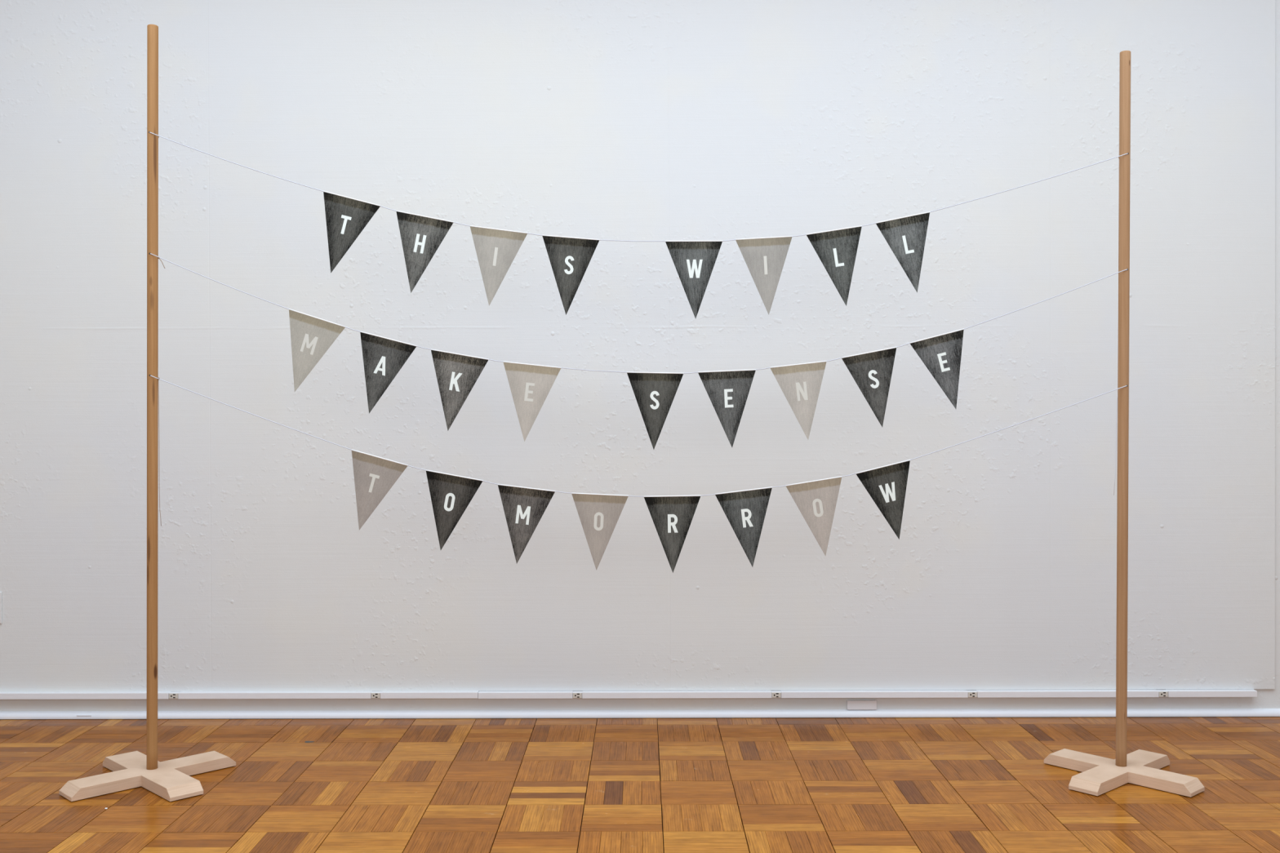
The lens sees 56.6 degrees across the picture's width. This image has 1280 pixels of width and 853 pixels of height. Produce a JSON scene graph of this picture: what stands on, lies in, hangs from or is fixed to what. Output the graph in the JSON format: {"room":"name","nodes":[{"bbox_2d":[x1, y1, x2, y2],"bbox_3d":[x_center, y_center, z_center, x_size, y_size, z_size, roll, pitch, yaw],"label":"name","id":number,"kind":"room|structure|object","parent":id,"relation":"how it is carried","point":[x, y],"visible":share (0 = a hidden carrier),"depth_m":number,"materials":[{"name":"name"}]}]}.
{"room":"museum","nodes":[
{"label":"museum","id":0,"kind":"room"},
{"bbox_2d":[0,0,1279,719],"bbox_3d":[0.007,-0.567,4.617,8.800,3.430,0.130,0,0,0],"label":"wall","id":1,"kind":"structure","parent":0,"point":[624,120],"depth_m":4.55,"materials":[{"name":"paint"}]},
{"bbox_2d":[0,591,1,623],"bbox_3d":[-2.492,0.696,4.561,0.084,0.122,0.006,0,0,0],"label":"wall plate","id":2,"kind":"object","parent":1,"relation":"attached to","point":[0,592],"visible":1,"depth_m":4.56,"materials":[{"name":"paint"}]},
{"bbox_2d":[0,689,1257,699],"bbox_3d":[-1.002,1.030,4.556,6.713,0.026,0.037,0,0,0],"label":"baseboard","id":3,"kind":"structure","parent":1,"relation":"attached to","point":[887,693],"depth_m":4.54,"materials":[{"name":"white paint"}]},
{"bbox_2d":[168,693,177,698],"bbox_3d":[-1.783,1.031,4.542,0.035,0.020,0.005,0,0,0],"label":"receptacle","id":4,"kind":"object","parent":3,"relation":"attached to","point":[171,695],"depth_m":4.54,"materials":[{"name":"white plastic"}]},
{"bbox_2d":[371,693,380,698],"bbox_3d":[-1.010,1.029,4.541,0.035,0.020,0.005,0,0,0],"label":"receptacle","id":5,"kind":"object","parent":3,"relation":"attached to","point":[374,695],"depth_m":4.54,"materials":[{"name":"white plastic"}]},
{"bbox_2d":[573,693,582,697],"bbox_3d":[-0.239,1.028,4.540,0.035,0.020,0.005,0,0,0],"label":"receptacle","id":6,"kind":"object","parent":3,"relation":"attached to","point":[575,695],"depth_m":4.54,"materials":[{"name":"white plastic"}]},
{"bbox_2d":[772,692,781,697],"bbox_3d":[0.521,1.026,4.538,0.035,0.020,0.005,0,0,0],"label":"receptacle","id":7,"kind":"object","parent":3,"relation":"attached to","point":[775,695],"depth_m":4.54,"materials":[{"name":"white plastic"}]},
{"bbox_2d":[968,692,977,697],"bbox_3d":[1.270,1.024,4.537,0.035,0.020,0.005,0,0,0],"label":"receptacle","id":8,"kind":"object","parent":3,"relation":"attached to","point":[970,694],"depth_m":4.53,"materials":[{"name":"white plastic"}]},
{"bbox_2d":[1159,691,1168,697],"bbox_3d":[1.998,1.022,4.535,0.035,0.020,0.005,0,0,0],"label":"receptacle","id":9,"kind":"object","parent":3,"relation":"attached to","point":[1162,694],"depth_m":4.53,"materials":[{"name":"white plastic"}]},
{"bbox_2d":[0,708,1279,719],"bbox_3d":[0.012,1.104,4.561,8.800,0.025,0.021,0,0,0],"label":"baseboard","id":10,"kind":"structure","parent":1,"relation":"attached to","point":[1189,712],"depth_m":4.55,"materials":[{"name":"white paint"}]},
{"bbox_2d":[846,700,876,710],"bbox_3d":[0.852,1.070,4.564,0.113,0.035,0.012,0,0,0],"label":"junction box","id":11,"kind":"object","parent":1,"relation":"attached to","point":[851,704],"visible":1,"depth_m":4.56,"materials":[{"name":"white paint"}]},
{"bbox_2d":[0,716,1279,852],"bbox_3d":[0.005,1.155,0.990,8.800,0.030,7.165,0,0,0],"label":"floor","id":12,"kind":"structure","parent":0,"point":[882,784],"depth_m":3.69,"materials":[{"name":"brown wood"}]},
{"bbox_2d":[58,23,235,801],"bbox_3d":[-1.561,-0.073,3.779,0.444,2.401,0.444,0,0,0],"label":"wooden stand","id":13,"kind":"object","parent":12,"relation":"on","point":[171,780],"visible":1,"depth_m":3.77,"materials":[{"name":"brown wood"}]},
{"bbox_2d":[149,253,1127,373],"bbox_3d":[-0.003,-0.360,3.772,3.098,0.386,0.031,0,0,0],"label":"bunting string","id":14,"kind":"object","parent":13,"relation":"hanging from","point":[158,257],"visible":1,"depth_m":3.76,"materials":[{"name":"white fabric"}]},
{"bbox_2d":[288,308,345,391],"bbox_3d":[-1.022,-0.241,3.765,0.180,0.265,0.004,0,0,0],"label":"pennant","id":15,"kind":"object","parent":14,"relation":"hanging from","point":[311,336],"visible":1,"depth_m":3.76,"materials":[{"name":"beige fabric"}]},
{"bbox_2d":[360,331,417,413],"bbox_3d":[-0.796,-0.172,3.765,0.180,0.262,0.004,0,0,0],"label":"pennant","id":16,"kind":"object","parent":14,"relation":"hanging from","point":[384,357],"visible":1,"depth_m":3.76,"materials":[{"name":"black fabric"}]},
{"bbox_2d":[431,348,488,431],"bbox_3d":[-0.570,-0.116,3.764,0.184,0.261,0.004,0,0,0],"label":"pennant","id":17,"kind":"object","parent":14,"relation":"hanging from","point":[456,374],"visible":1,"depth_m":3.76,"materials":[{"name":"black fabric"}]},
{"bbox_2d":[502,361,561,441],"bbox_3d":[-0.341,-0.079,3.764,0.184,0.256,0.004,0,0,0],"label":"pennant","id":18,"kind":"object","parent":14,"relation":"hanging from","point":[530,384],"visible":1,"depth_m":3.76,"materials":[{"name":"beige fabric"}]},
{"bbox_2d":[626,371,684,448],"bbox_3d":[0.046,-0.049,3.764,0.181,0.247,0.004,1,0,0],"label":"pennant","id":19,"kind":"object","parent":14,"relation":"hanging from","point":[655,393],"visible":1,"depth_m":3.76,"materials":[{"name":"black fabric"}]},
{"bbox_2d":[697,368,755,447],"bbox_3d":[0.276,-0.056,3.763,0.184,0.250,0.004,0,0,0],"label":"pennant","id":20,"kind":"object","parent":14,"relation":"hanging from","point":[727,391],"visible":1,"depth_m":3.76,"materials":[{"name":"black fabric"}]},
{"bbox_2d":[769,360,826,439],"bbox_3d":[0.502,-0.082,3.763,0.180,0.252,0.004,0,0,0],"label":"pennant","id":21,"kind":"object","parent":14,"relation":"hanging from","point":[800,384],"visible":1,"depth_m":3.76,"materials":[{"name":"beige fabric"}]},
{"bbox_2d":[841,346,897,426],"bbox_3d":[0.726,-0.124,3.762,0.176,0.256,0.004,0,0,0],"label":"pennant","id":22,"kind":"object","parent":14,"relation":"hanging from","point":[872,371],"visible":1,"depth_m":3.76,"materials":[{"name":"black fabric"}]},
{"bbox_2d":[910,328,964,408],"bbox_3d":[0.940,-0.182,3.761,0.172,0.257,0.004,0,0,0],"label":"pennant","id":23,"kind":"object","parent":14,"relation":"hanging from","point":[941,354],"visible":1,"depth_m":3.76,"materials":[{"name":"black fabric"}]},
{"bbox_2d":[149,132,1128,241],"bbox_3d":[-0.003,-0.761,3.770,3.099,0.351,0.031,0,0,0],"label":"bunting string","id":24,"kind":"object","parent":13,"relation":"attached to","point":[149,132],"visible":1,"depth_m":3.76,"materials":[{"name":"white fabric"}]},
{"bbox_2d":[323,191,380,272],"bbox_3d":[-0.911,-0.616,3.762,0.182,0.261,0.004,0,0,0],"label":"pennant","id":25,"kind":"object","parent":24,"relation":"hanging from","point":[346,217],"visible":1,"depth_m":3.76,"materials":[{"name":"black fabric"}]},
{"bbox_2d":[395,210,453,293],"bbox_3d":[-0.680,-0.553,3.762,0.183,0.263,0.004,0,0,0],"label":"pennant","id":26,"kind":"object","parent":24,"relation":"hanging from","point":[421,236],"visible":1,"depth_m":3.76,"materials":[{"name":"black fabric"}]},
{"bbox_2d":[470,225,528,305],"bbox_3d":[-0.446,-0.509,3.762,0.184,0.256,0.004,0,0,0],"label":"pennant","id":27,"kind":"object","parent":24,"relation":"hanging from","point":[496,249],"visible":1,"depth_m":3.76,"materials":[{"name":"beige fabric"}]},
{"bbox_2d":[542,235,599,315],"bbox_3d":[-0.218,-0.480,3.762,0.182,0.255,0.004,0,0,0],"label":"pennant","id":28,"kind":"object","parent":24,"relation":"hanging from","point":[570,257],"visible":1,"depth_m":3.76,"materials":[{"name":"black fabric"}]},
{"bbox_2d":[665,240,722,318],"bbox_3d":[0.171,-0.464,3.761,0.182,0.249,0.004,0,0,0],"label":"pennant","id":29,"kind":"object","parent":24,"relation":"hanging from","point":[694,261],"visible":1,"depth_m":3.76,"materials":[{"name":"black fabric"}]},
{"bbox_2d":[735,235,792,314],"bbox_3d":[0.393,-0.478,3.760,0.180,0.250,0.004,0,0,0],"label":"pennant","id":30,"kind":"object","parent":24,"relation":"hanging from","point":[765,258],"visible":1,"depth_m":3.76,"materials":[{"name":"beige fabric"}]},
{"bbox_2d":[806,225,862,306],"bbox_3d":[0.615,-0.508,3.760,0.177,0.256,0.004,0,0,0],"label":"pennant","id":31,"kind":"object","parent":24,"relation":"hanging from","point":[837,249],"visible":1,"depth_m":3.76,"materials":[{"name":"black fabric"}]},
{"bbox_2d":[875,211,929,292],"bbox_3d":[0.832,-0.551,3.759,0.173,0.258,0.004,0,0,0],"label":"pennant","id":32,"kind":"object","parent":24,"relation":"hanging from","point":[905,236],"visible":1,"depth_m":3.76,"materials":[{"name":"black fabric"}]},
{"bbox_2d":[150,375,1127,525],"bbox_3d":[-0.003,0.073,3.776,3.098,0.481,0.031,0,0,0],"label":"bunting string","id":33,"kind":"object","parent":13,"relation":"attached to","point":[150,375],"visible":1,"depth_m":3.76,"materials":[{"name":"white fabric"}]},
{"bbox_2d":[351,449,408,529],"bbox_3d":[-0.824,0.201,3.767,0.180,0.258,0.004,0,0,0],"label":"pennant","id":34,"kind":"object","parent":33,"relation":"hanging from","point":[375,476],"visible":1,"depth_m":3.77,"materials":[{"name":"beige fabric"}]},
{"bbox_2d":[426,469,483,550],"bbox_3d":[-0.588,0.265,3.767,0.182,0.257,0.004,0,0,0],"label":"pennant","id":35,"kind":"object","parent":33,"relation":"hanging from","point":[451,495],"visible":1,"depth_m":3.77,"materials":[{"name":"black fabric"}]},
{"bbox_2d":[497,484,555,563],"bbox_3d":[-0.359,0.309,3.767,0.183,0.255,0.004,0,0,0],"label":"pennant","id":36,"kind":"object","parent":33,"relation":"hanging from","point":[524,508],"visible":1,"depth_m":3.77,"materials":[{"name":"black fabric"}]},
{"bbox_2d":[571,493,628,569],"bbox_3d":[-0.126,0.333,3.766,0.181,0.247,0.004,0,0,0],"label":"pennant","id":37,"kind":"object","parent":33,"relation":"hanging from","point":[599,514],"visible":1,"depth_m":3.77,"materials":[{"name":"beige fabric"}]},
{"bbox_2d":[644,495,701,573],"bbox_3d":[0.104,0.342,3.766,0.181,0.246,0.004,-1,0,0],"label":"pennant","id":38,"kind":"object","parent":33,"relation":"hanging from","point":[672,516],"visible":1,"depth_m":3.77,"materials":[{"name":"black fabric"}]},
{"bbox_2d":[715,486,772,566],"bbox_3d":[0.329,0.319,3.765,0.182,0.256,0.004,0,0,0],"label":"pennant","id":39,"kind":"object","parent":33,"relation":"hanging from","point":[745,510],"visible":1,"depth_m":3.76,"materials":[{"name":"black fabric"}]},
{"bbox_2d":[785,475,842,555],"bbox_3d":[0.551,0.285,3.765,0.179,0.254,0.004,0,0,0],"label":"pennant","id":40,"kind":"object","parent":33,"relation":"hanging from","point":[816,500],"visible":1,"depth_m":3.76,"materials":[{"name":"beige fabric"}]},
{"bbox_2d":[855,459,910,539],"bbox_3d":[0.770,0.232,3.764,0.174,0.254,0.004,0,0,0],"label":"pennant","id":41,"kind":"object","parent":33,"relation":"hanging from","point":[886,485],"visible":1,"depth_m":3.76,"materials":[{"name":"black fabric"}]},
{"bbox_2d":[1044,50,1204,797],"bbox_3d":[1.532,-0.037,3.785,0.427,2.312,0.422,0,0,0],"label":"wooden stand","id":42,"kind":"object","parent":12,"relation":"on","point":[1099,775],"visible":1,"depth_m":3.77,"materials":[{"name":"brown wood"}]}
]}

